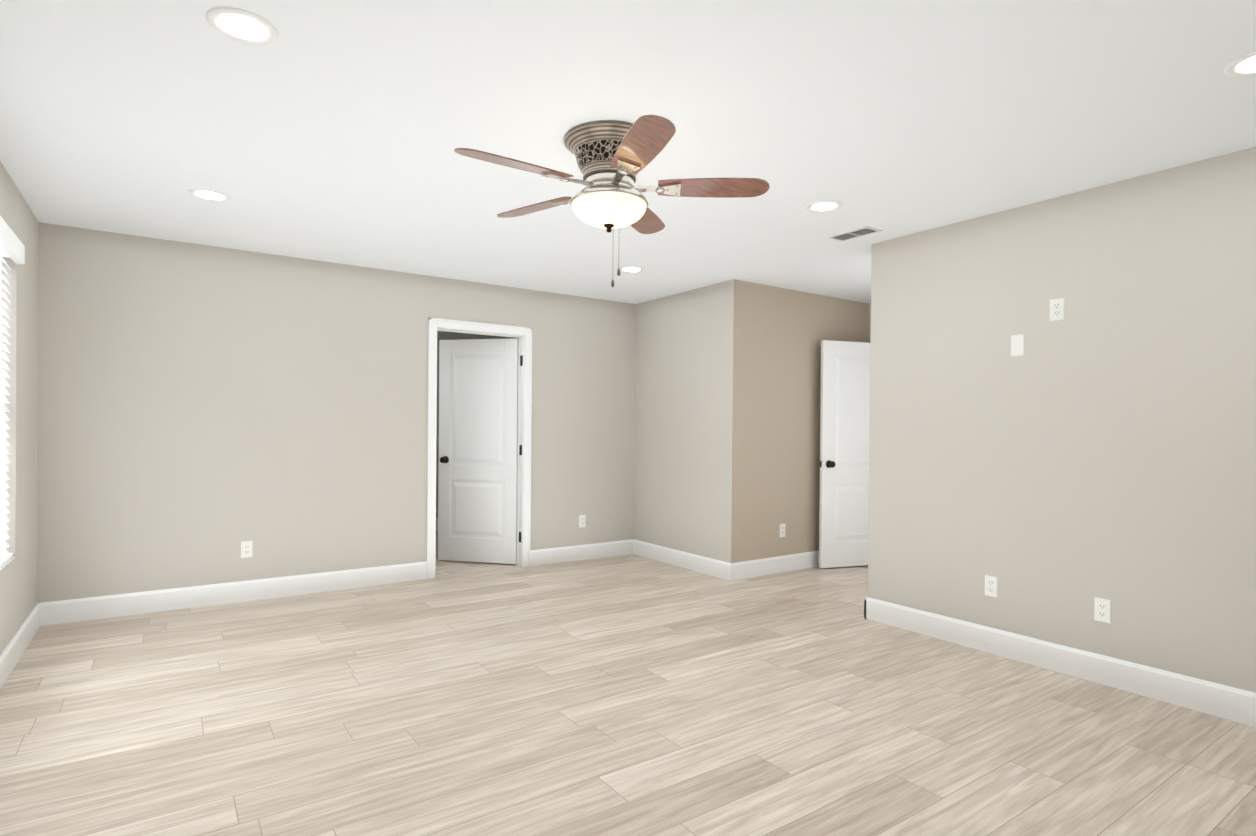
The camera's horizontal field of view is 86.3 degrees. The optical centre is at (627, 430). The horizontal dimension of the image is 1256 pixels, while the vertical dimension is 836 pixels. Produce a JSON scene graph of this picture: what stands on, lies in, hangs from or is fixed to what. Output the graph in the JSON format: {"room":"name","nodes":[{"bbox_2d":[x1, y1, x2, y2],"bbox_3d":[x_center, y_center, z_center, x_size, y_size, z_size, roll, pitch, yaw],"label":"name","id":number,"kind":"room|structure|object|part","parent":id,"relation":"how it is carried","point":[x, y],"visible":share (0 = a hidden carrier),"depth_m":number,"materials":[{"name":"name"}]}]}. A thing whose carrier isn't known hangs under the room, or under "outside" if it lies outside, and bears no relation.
{"room":"empty bedroom","nodes":[
{"label":"empty bedroom","id":0,"kind":"room"},
{"bbox_2d":[0,161,38,653],"bbox_3d":[-1.923,-0.013,1.564,0.115,2.450,6.230,0,0,-35],"label":"wall","id":1,"kind":"structure","parent":0,"point":[18,587],"depth_m":3.59,"materials":[{"name":"beige paint"}]},
{"bbox_2d":[0,255,14,570],"bbox_3d":[-2.691,-0.145,2.685,0.104,1.620,1.820,0,0,-35],"label":"window","id":2,"kind":"structure","parent":1,"relation":"in","point":[6,563],"depth_m":3.40,"materials":[{"name":"white"}]},
{"bbox_2d":[0,216,24,566],"bbox_3d":[-2.655,-0.149,2.710,0.082,1.604,1.812,0,0,-35],"label":"window blind","id":3,"kind":"object","parent":2,"relation":"attached to","point":[12,246],"visible":1,"depth_m":3.33,"materials":[{"name":"white plastic"}]},
{"bbox_2d":[0,602,43,689],"bbox_3d":[-1.879,1.142,1.607,0.016,0.140,6.000,0,0,-35],"label":"baseboard","id":4,"kind":"structure","parent":1,"relation":"attached to","point":[12,653],"depth_m":3.51,"materials":[{"name":"white wood"}]},
{"bbox_2d":[37,222,635,602],"bbox_3d":[-1.791,-0.030,5.371,4.430,2.450,0.115,0,0,-35],"label":"wall","id":5,"kind":"structure","parent":0,"point":[204,411],"depth_m":4.75,"materials":[{"name":"beige paint"}]},
{"bbox_2d":[44,561,426,625],"bbox_3d":[-2.595,1.121,4.749,2.350,0.140,0.016,0,0,-35],"label":"baseboard","id":6,"kind":"structure","parent":5,"relation":"attached to","point":[109,606],"depth_m":4.61,"materials":[{"name":"white wood"}]},
{"bbox_2d":[241,541,252,557],"bbox_3d":[-2.673,0.830,4.696,0.070,0.114,0.007,0,0,-35],"label":"electrical outlet","id":7,"kind":"object","parent":5,"relation":"attached to","point":[246,546],"depth_m":4.69,"materials":[{"name":"white plastic"}]},
{"bbox_2d":[427,318,531,578],"bbox_3d":[-1.278,0.142,5.727,0.920,2.110,0.159,0,0,-35],"label":"door frame","id":8,"kind":"structure","parent":5,"relation":"attached to","point":[523,335],"depth_m":5.84,"materials":[{"name":"white wood"}]},
{"bbox_2d":[438,338,522,563],"bbox_3d":[-1.329,0.178,6.029,0.822,2.010,0.073,1,0,12],"label":"door","id":9,"kind":"structure","parent":5,"relation":"in","point":[478,446],"depth_m":6.04,"materials":[{"name":"white wood"}]},
{"bbox_2d":[440,456,448,462],"bbox_3d":[-1.677,0.262,6.125,0.104,0.066,0.177,1,0,12],"label":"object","id":10,"kind":"structure","parent":9,"relation":"attached to","point":[444,459],"depth_m":6.04,"materials":[{"name":"brown metal"}]},
{"bbox_3d":[-0.948,0.159,5.925,0.003,1.650,0.045,0,0,-35],"label":"hinges on the door trim","id":11,"kind":"part","parent":9,"relation":"part of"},
{"bbox_2d":[530,539,631,565],"bbox_3d":[-0.414,1.132,6.255,1.110,0.140,0.016,0,0,-35],"label":"baseboard","id":12,"kind":"structure","parent":5,"relation":"attached to","point":[537,557],"depth_m":6.22,"materials":[{"name":"white wood"}]},
{"bbox_2d":[579,515,584,527],"bbox_3d":[-0.426,0.842,6.248,0.070,0.114,0.007,0,0,-35],"label":"electrical outlet","id":13,"kind":"object","parent":5,"relation":"attached to","point":[581,517],"depth_m":6.24,"materials":[{"name":"white plastic"}]},
{"bbox_2d":[436,331,512,517],"bbox_3d":[-2.490,-0.049,7.869,3.220,2.450,0.120,0,0,-35],"label":"wall","id":14,"kind":"structure","parent":0,"point":[443,335],"depth_m":7.95,"materials":[{"name":"beige paint"}]},
{"bbox_2d":[0,530,1255,835],"bbox_3d":[-0.038,1.265,4.372,6.420,0.100,8.685,0,0,-35],"label":"floor","id":15,"kind":"structure","parent":0,"point":[630,694],"depth_m":2.79,"materials":[{"name":"laminate"}]},
{"bbox_2d":[0,0,1255,303],"bbox_3d":[-0.016,-1.285,4.359,6.420,0.100,8.685,0,0,-35],"label":"ceiling","id":16,"kind":"structure","parent":0,"point":[332,130],"depth_m":2.63,"materials":[{"name":"white paint"}]},
{"bbox_2d":[188,189,230,201],"bbox_3d":[-2.214,-1.247,3.549,0.192,0.006,0.192,0,0,-35],"label":"recessed light","id":17,"kind":"object","parent":16,"relation":"in","point":[206,194],"depth_m":3.54,"materials":[{"name":"white plastic"}]},
{"bbox_2d":[206,7,278,44],"bbox_3d":[-1.174,-1.230,2.043,0.192,0.006,0.192,0,0,-35],"label":"recessed light","id":18,"kind":"object","parent":16,"relation":"in","point":[242,25],"depth_m":2.03,"materials":[{"name":"white plastic"}]},
{"bbox_2d":[454,115,769,286],"bbox_3d":[-0.128,-0.936,2.806,1.233,0.584,1.290,0,0,-35],"label":"ceiling fan","id":19,"kind":"object","parent":16,"relation":"hanging from","point":[614,159],"visible":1,"depth_m":2.73,"materials":[{"name":"wood"}]},
{"bbox_3d":[-0.080,-0.916,2.839,0.316,0.088,0.316,0,0,-35],"label":"lamp shade","id":20,"kind":"part","parent":19,"relation":"part of","materials":[{"name":"white glass"}]},
{"bbox_3d":[-0.054,-0.806,3.009,0.035,0.322,0.034,0,0,-35],"label":"pull chain","id":21,"kind":"part","parent":19,"relation":"part of","materials":[{"name":"gold metal"}]},
{"bbox_2d":[619,266,643,272],"bbox_3d":[0.026,-1.235,5.133,0.192,0.006,0.192,0,0,-35],"label":"recessed light","id":22,"kind":"object","parent":16,"relation":"in","point":[629,269],"depth_m":5.13,"materials":[{"name":"white plastic"}]},
{"bbox_2d":[806,200,842,211],"bbox_3d":[1.066,-1.218,3.639,0.192,0.006,0.192,0,0,-35],"label":"recessed light","id":23,"kind":"object","parent":16,"relation":"in","point":[824,205],"depth_m":3.63,"materials":[{"name":"white plastic"}]},
{"bbox_2d":[827,226,881,241],"bbox_3d":[1.399,-1.219,4.149,0.150,0.006,0.290,0,0,-35],"label":"ceiling vent","id":24,"kind":"object","parent":16,"relation":"in","point":[874,230],"visible":1,"depth_m":4.14,"materials":[{"name":"white metal"}]},
{"bbox_2d":[1224,51,1255,76],"bbox_3d":[2.071,-1.203,2.183,0.192,0.006,0.192,0,0,-35],"label":"recessed light","id":25,"kind":"object","parent":16,"relation":"in","point":[1244,66],"depth_m":2.21,"materials":[{"name":"white plastic"}]},
{"bbox_2d":[634,279,867,562],"bbox_3d":[1.195,-0.010,6.595,1.875,2.450,1.495,0,0,-35],"label":"wall bump-out","id":26,"kind":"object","parent":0,"point":[727,422],"visible":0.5,"depth_m":5.83,"materials":[{"name":"beige paint"}]},
{"bbox_2d":[632,539,727,578],"bbox_3d":[0.431,1.141,6.028,0.016,0.140,1.350,0,0,-35],"label":"baseboard","id":27,"kind":"structure","parent":26,"relation":"attached to","point":[709,566],"depth_m":5.95,"materials":[{"name":"white wood"}]},
{"bbox_2d":[724,550,818,580],"bbox_3d":[1.564,1.151,5.936,1.776,0.140,0.030,0,0,-35],"label":"baseboard","id":28,"kind":"structure","parent":26,"relation":"attached to","point":[779,564],"depth_m":5.70,"materials":[{"name":"white wood"}]},
{"bbox_2d":[779,524,784,536],"bbox_3d":[1.337,0.860,5.789,0.070,0.114,0.007,0,0,-35],"label":"electrical outlet","id":29,"kind":"object","parent":26,"relation":"attached to","point":[782,526],"depth_m":5.78,"materials":[{"name":"white plastic"}]},
{"bbox_2d":[819,340,870,567],"bbox_3d":[2.082,0.208,6.036,0.792,2.010,0.177,0,0,-17],"label":"hall door","id":30,"kind":"structure","parent":26,"relation":"attached to","point":[844,457],"depth_m":5.97,"materials":[{"name":"white wood"}]},
{"bbox_3d":[1.753,0.293,5.935,0.104,0.066,0.177,0,0,-17],"label":"knob","id":31,"kind":"part","parent":30,"relation":"part of","materials":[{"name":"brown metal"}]},
{"bbox_2d":[868,303,870,342],"bbox_3d":[2.711,0.006,5.950,0.115,2.450,1.290,0,0,-35],"label":"wall","id":32,"kind":"structure","parent":0,"point":[869,322],"depth_m":6.43,"materials":[{"name":"beige paint"}]},
{"bbox_2d":[868,147,1255,692],"bbox_3d":[2.608,0.020,3.001,0.115,2.450,3.445,0,0,-35],"label":"wall","id":33,"kind":"structure","parent":0,"point":[1059,476],"depth_m":3.35,"materials":[{"name":"beige paint"}]},
{"bbox_2d":[985,575,997,597],"bbox_3d":[2.023,0.866,3.734,0.007,0.114,0.070,0,0,-35],"label":"electrical outlet","id":34,"kind":"object","parent":33,"relation":"attached to","point":[991,582],"depth_m":3.73,"materials":[{"name":"white plastic"}]},
{"bbox_2d":[1011,334,1024,355],"bbox_3d":[2.107,-0.463,3.623,0.006,0.114,0.070,0,0,-35],"label":"blank wall plate","id":35,"kind":"object","parent":33,"relation":"attached to","point":[1017,341],"depth_m":3.62,"materials":[{"name":"white plastic"}]},
{"bbox_2d":[1050,298,1064,321],"bbox_3d":[2.218,-0.627,3.463,0.007,0.114,0.070,0,0,-35],"label":"electrical outlet","id":36,"kind":"object","parent":33,"relation":"attached to","point":[1057,306],"depth_m":3.46,"materials":[{"name":"white plastic"}]},
{"bbox_2d":[864,597,1255,726],"bbox_3d":[2.498,1.173,3.036,0.016,0.140,3.316,0,0,-35],"label":"baseboard","id":37,"kind":"structure","parent":33,"relation":"attached to","point":[1220,700],"depth_m":3.35,"materials":[{"name":"white wood"}]},
{"bbox_2d":[1094,597,1110,623],"bbox_3d":[2.330,0.881,3.289,0.007,0.114,0.070,0,0,-35],"label":"electrical outlet","id":38,"kind":"object","parent":33,"relation":"attached to","point":[1102,607],"depth_m":3.29,"materials":[{"name":"white plastic"}]}
]}

